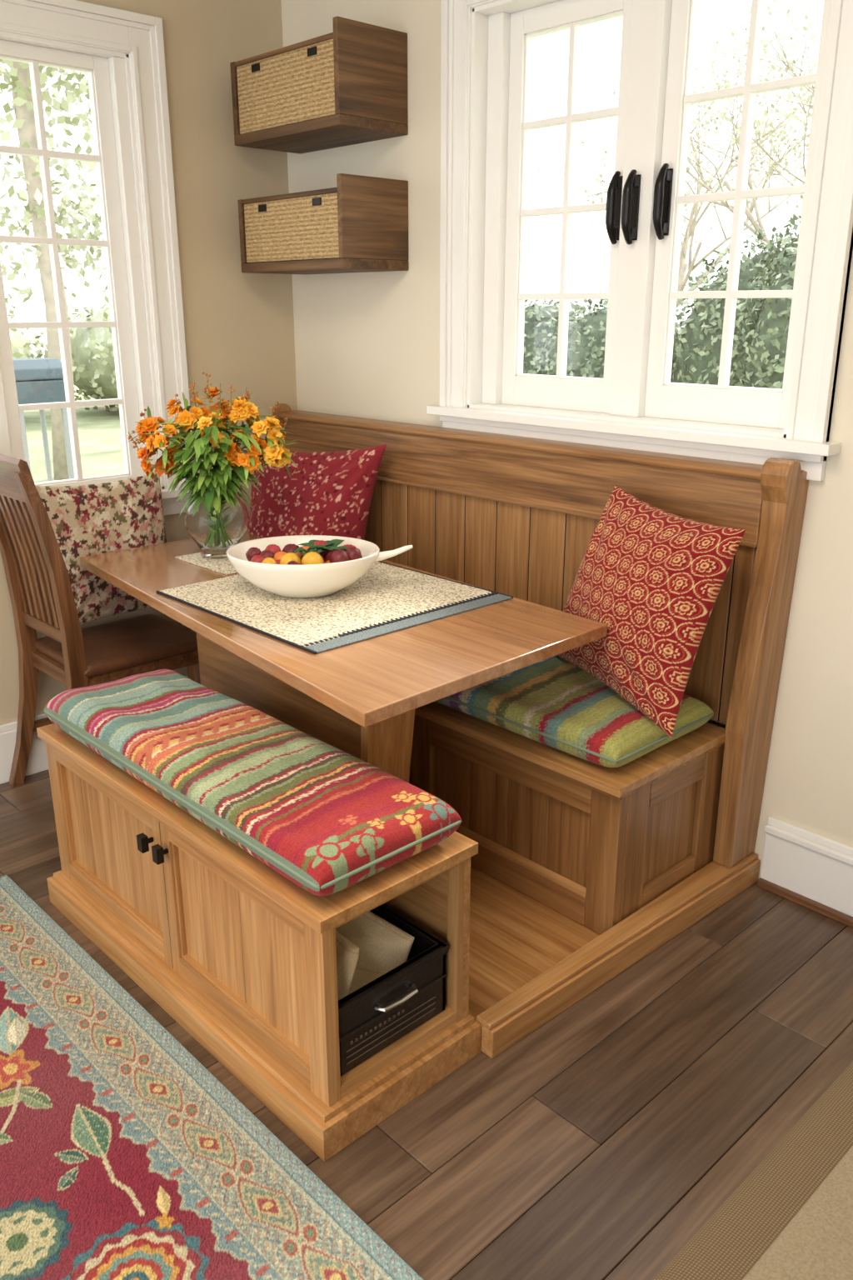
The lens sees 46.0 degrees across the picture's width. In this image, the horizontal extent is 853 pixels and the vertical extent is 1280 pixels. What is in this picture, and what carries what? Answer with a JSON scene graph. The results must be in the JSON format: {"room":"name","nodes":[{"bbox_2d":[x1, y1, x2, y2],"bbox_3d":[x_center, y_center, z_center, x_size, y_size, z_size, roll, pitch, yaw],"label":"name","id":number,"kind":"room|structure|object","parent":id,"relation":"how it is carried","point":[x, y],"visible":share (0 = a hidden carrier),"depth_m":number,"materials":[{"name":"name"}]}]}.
{"room":"dining room","nodes":[
{"label":"dining room","id":0,"kind":"room"},
{"bbox_2d":[0,0,297,725],"bbox_3d":[-2.433,-0.501,2.121,5.200,2.620,0.160,-17,25,-41],"label":"wall","id":1,"kind":"structure","parent":0,"point":[239,326],"depth_m":3.40,"materials":[{"name":"beige paint"}]},
{"bbox_2d":[0,675,188,784],"bbox_3d":[-2.380,0.669,2.434,5.180,0.200,0.016,-17,25,-41],"label":"baseboard","id":2,"kind":"structure","parent":1,"relation":"attached to","point":[37,760],"depth_m":3.33,"materials":[{"name":"white paint"}]},
{"bbox_2d":[0,0,194,515],"bbox_3d":[-1.345,-1.069,2.976,1.360,1.540,0.222,-17,25,-41],"label":"window","id":3,"kind":"structure","parent":1,"relation":"in","point":[121,52],"depth_m":3.17,"materials":[{"name":"white paint"}]},
{"bbox_2d":[0,770,852,1279],"bbox_3d":[-0.309,1.428,0.555,5.400,0.060,6.200,-17,25,-41],"label":"floor","id":4,"kind":"structure","parent":0,"point":[598,1143],"depth_m":2.00,"materials":[{"name":"brown wood"}]},
{"bbox_2d":[0,454,200,822],"bbox_3d":[-1.046,-0.067,3.211,0.575,1.110,0.395,-17,25,-41],"label":"dining chair","id":5,"kind":"object","parent":4,"relation":"on","point":[42,600],"visible":0.86,"depth_m":3.11,"materials":[{"name":"brown wood"}]},
{"bbox_2d":[35,472,166,624],"bbox_3d":[-1.031,-0.297,3.303,0.430,0.460,0.135,-17,25,-41],"label":"throw pillow","id":6,"kind":"object","parent":5,"relation":"on","point":[90,519],"visible":0.6,"depth_m":3.24,"materials":[{"name":"fabric"}]},
{"bbox_2d":[0,875,423,1279],"bbox_3d":[-1.036,1.059,1.552,1.608,0.012,2.058,-17,25,-41],"label":"area rug","id":7,"kind":"object","parent":4,"relation":"on","point":[123,1157],"visible":1,"depth_m":1.86,"materials":[{"name":"fabric"}]},
{"bbox_2d":[36,723,481,1161],"bbox_3d":[-0.443,0.549,2.322,0.419,0.498,1.181,-17,25,-41],"label":"storage bench","id":8,"kind":"object","parent":4,"relation":"on","point":[241,956],"visible":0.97,"depth_m":2.05,"materials":[{"name":"brown wood"}]},
{"bbox_2d":[44,669,461,896],"bbox_3d":[-0.442,0.260,2.229,0.358,0.109,1.124,-17,25,-41],"label":"seat cushion","id":9,"kind":"object","parent":8,"relation":"on","point":[327,819],"visible":1,"depth_m":2.04,"materials":[{"name":"multicoloured fabric"}]},
{"bbox_2d":[338,903,449,1075],"bbox_3d":[-0.185,0.683,2.090,0.294,0.160,0.406,-17,25,-41],"label":"crate","id":10,"kind":"object","parent":8,"relation":"on","point":[377,1014],"visible":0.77,"depth_m":1.97,"materials":[{"name":"metal"}]},
{"bbox_2d":[335,910,414,999],"bbox_3d":[-0.199,0.634,2.087,0.255,0.215,0.320,-17,25,-41],"label":"linens","id":11,"kind":"object","parent":10,"relation":"in","point":[368,946],"visible":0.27,"depth_m":2.05,"materials":[{"name":"beige fabric"}]},
{"bbox_2d":[468,852,760,1058],"bbox_3d":[-0.004,0.559,2.957,1.039,0.082,1.576,-17,25,-41],"label":"platform base","id":12,"kind":"object","parent":4,"relation":"on","point":[530,962],"visible":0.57,"depth_m":2.42,"materials":[{"name":"brown wood"}]},
{"bbox_2d":[80,528,607,783],"bbox_3d":[-0.346,0.209,2.882,0.884,0.728,1.590,-17,25,-41],"label":"dining table","id":13,"kind":"object","parent":12,"relation":"on","point":[361,699],"visible":0.31,"depth_m":2.42,"materials":[{"name":"brown wood"}]},
{"bbox_2d":[175,552,237,574],"bbox_3d":[-0.524,-0.271,3.169,0.440,0.004,0.290,-17,25,-41],"label":"placemat","id":14,"kind":"object","parent":13,"relation":"on","point":[223,566],"visible":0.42,"depth_m":3.05,"materials":[{"name":"beige fabric"}]},
{"bbox_2d":[125,372,298,559],"bbox_3d":[-0.655,-0.526,3.054,0.415,0.550,0.445,-17,25,-41],"label":"flower vase","id":15,"kind":"object","parent":14,"relation":"on","point":[216,517],"visible":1,"depth_m":3.00,"materials":[{"name":"clear glass"}]},
{"bbox_2d":[155,560,513,654],"bbox_3d":[-0.253,-0.124,2.719,0.668,0.007,0.710,-17,25,-41],"label":"placemat","id":16,"kind":"object","parent":13,"relation":"on","point":[387,598],"visible":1,"depth_m":2.63,"materials":[{"name":"beige fabric"}]},
{"bbox_2d":[225,535,413,598],"bbox_3d":[-0.317,-0.196,2.728,0.412,0.128,0.399,-17,25,-41],"label":"serving bowl","id":17,"kind":"object","parent":16,"relation":"on","point":[297,566],"visible":1,"depth_m":2.65,"materials":[{"name":"beige ceramic"}]},
{"bbox_2d":[184,403,809,934],"bbox_3d":[0.004,-0.055,3.094,0.585,1.162,2.056,-17,25,-41],"label":"bench","id":18,"kind":"object","parent":12,"relation":"on","point":[517,517],"visible":0.38,"depth_m":2.63,"materials":[{"name":"brown wood"}]},
{"bbox_2d":[435,655,714,767],"bbox_3d":[-0.058,0.017,3.099,0.428,0.102,1.888,-17,25,-41],"label":"seat cushion","id":19,"kind":"object","parent":18,"relation":"on","point":[552,702],"visible":0.29,"depth_m":2.52,"materials":[{"name":"multicoloured fabric"}]},
{"bbox_2d":[248,444,386,539],"bbox_3d":[-0.400,-0.413,3.416,0.560,0.520,0.183,7,20,20],"label":"throw pillow","id":20,"kind":"object","parent":19,"relation":"on","point":[329,493],"visible":0.45,"depth_m":3.33,"materials":[{"name":"fabric"}]},
{"bbox_2d":[556,485,745,737],"bbox_3d":[0.497,-0.111,2.562,0.221,0.512,0.602,-12,22,-32],"label":"throw pillow","id":21,"kind":"object","parent":19,"relation":"on","point":[655,576],"visible":0.9,"depth_m":2.42,"materials":[{"name":"fabric"}]},
{"bbox_2d":[653,1061,852,1279],"bbox_3d":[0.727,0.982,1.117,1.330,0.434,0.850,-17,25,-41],"label":"area rug","id":22,"kind":"object","parent":4,"relation":"on","point":[792,1217],"visible":1,"depth_m":1.25,"materials":[{"name":"beige fabric"}]},
{"bbox_2d":[280,0,852,879],"bbox_3d":[1.576,-0.397,1.807,0.160,2.620,6.160,-17,25,-41],"label":"wall","id":23,"kind":"structure","parent":0,"point":[367,344],"depth_m":3.06,"materials":[{"name":"beige paint"}]},
{"bbox_2d":[230,15,407,154],"bbox_3d":[-0.346,-1.729,3.168,0.271,0.278,0.553,-17,25,-41],"label":"wall shelf","id":24,"kind":"object","parent":23,"relation":"attached to","point":[346,86],"visible":1,"depth_m":3.03,"materials":[{"name":"brown wood"}]},
{"bbox_2d":[237,173,408,274],"bbox_3d":[-0.346,-1.349,3.294,0.271,0.265,0.553,-17,25,-41],"label":"wall shelf","id":25,"kind":"object","parent":23,"relation":"attached to","point":[360,224],"visible":1,"depth_m":3.14,"materials":[{"name":"brown wood"}]},
{"bbox_2d":[426,0,852,481],"bbox_3d":[0.542,-1.148,2.659,0.222,1.290,1.340,-17,25,-41],"label":"window","id":26,"kind":"structure","parent":23,"relation":"in","point":[487,45],"depth_m":2.69,"materials":[{"name":"white paint"}]},
{"bbox_2d":[757,816,852,927],"bbox_3d":[2.269,1.022,1.361,0.030,0.205,3.945,-17,25,-41],"label":"baseboard","id":27,"kind":"structure","parent":23,"relation":"attached to","point":[812,871],"depth_m":2.63,"materials":[{"name":"white paint"}]},
{"label":"outside","id":28,"kind":"structure","parent":0,"visible":0},
{"bbox_2d":[23,385,124,483],"bbox_3d":[6.036,-1.367,10.184,50.000,0.100,60.000,-17,25,-41],"label":"lawn","id":29,"kind":"structure","parent":28,"point":[99,432],"depth_m":14.58,"materials":[{"name":"green plant"}]},
{"bbox_2d":[3,225,13,266],"bbox_3d":[-7.276,-5.952,12.790,3.801,7.007,3.697,-17,25,-41],"label":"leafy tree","id":30,"kind":"object","parent":29,"relation":"on","point":[6,247],"visible":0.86,"depth_m":14.04,"materials":[{"name":"green plant"}]},
{"bbox_2d":[12,357,74,481],"bbox_3d":[-2.542,-0.980,6.384,0.520,1.549,0.400,-17,25,-41],"label":"outdoor chair","id":31,"kind":"object","parent":29,"relation":"on","point":[38,380],"visible":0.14,"depth_m":6.14,"materials":[{"name":"metal"}]},
{"bbox_2d":[0,59,107,289],"bbox_3d":[-3.662,-6.153,13.394,3.837,7.010,3.705,-17,25,-41],"label":"leafy tree","id":32,"kind":"object","parent":29,"relation":"on","point":[56,96],"visible":0.04,"depth_m":13.03,"materials":[{"name":"green plant"}]},
{"bbox_2d":[0,59,109,479],"bbox_3d":[-4.065,-5.129,10.433,3.814,6.924,3.784,-17,25,-41],"label":"leafy tree","id":33,"kind":"object","parent":29,"relation":"on","point":[18,76],"visible":0.45,"depth_m":10.64,"materials":[{"name":"green plant"}]},
{"bbox_2d":[5,292,119,411],"bbox_3d":[-8.648,-4.559,15.872,13.925,2.547,4.957,-17,25,-41],"label":"shrub","id":34,"kind":"object","parent":29,"relation":"on","point":[92,348],"visible":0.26,"depth_m":17.40,"materials":[{"name":"green plant"}]},
{"bbox_2d":[49,73,88,174],"bbox_3d":[-2.208,-5.330,11.101,3.498,6.887,3.742,-8,20,-23],"label":"leafy tree","id":35,"kind":"object","parent":29,"relation":"on","point":[75,121],"visible":0.02,"depth_m":10.66,"materials":[{"name":"green plant"}]},
{"bbox_2d":[523,212,801,389],"bbox_3d":[2.887,-3.013,10.438,2.682,2.932,7.260,-8,20,-24],"label":"hedge","id":36,"kind":"object","parent":29,"relation":"on","point":[762,325],"visible":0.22,"depth_m":9.45,"materials":[{"name":"green plant"}]},
{"bbox_2d":[538,20,822,252],"bbox_3d":[4.259,-4.867,11.896,6.184,5.520,3.669,4,19,13],"label":"tree","id":37,"kind":"object","parent":29,"relation":"on","point":[724,203],"visible":0.41,"depth_m":12.06,"materials":[{"name":"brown plant"}]},
{"bbox_2d":[613,21,814,309],"bbox_3d":[4.449,-6.107,15.295,3.534,5.743,4.118,3,19,10],"label":"tree","id":38,"kind":"object","parent":29,"relation":"on","point":[692,222],"visible":0.38,"depth_m":14.28,"materials":[{"name":"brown plant"}]},
{"bbox_2d":[708,0,819,223],"bbox_3d":[4.746,-5.074,10.486,2.954,6.789,4.265,-4,19,-12],"label":"tree","id":39,"kind":"object","parent":29,"relation":"on","point":[781,58],"visible":0.63,"depth_m":10.93,"materials":[{"name":"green plant"}]}
]}

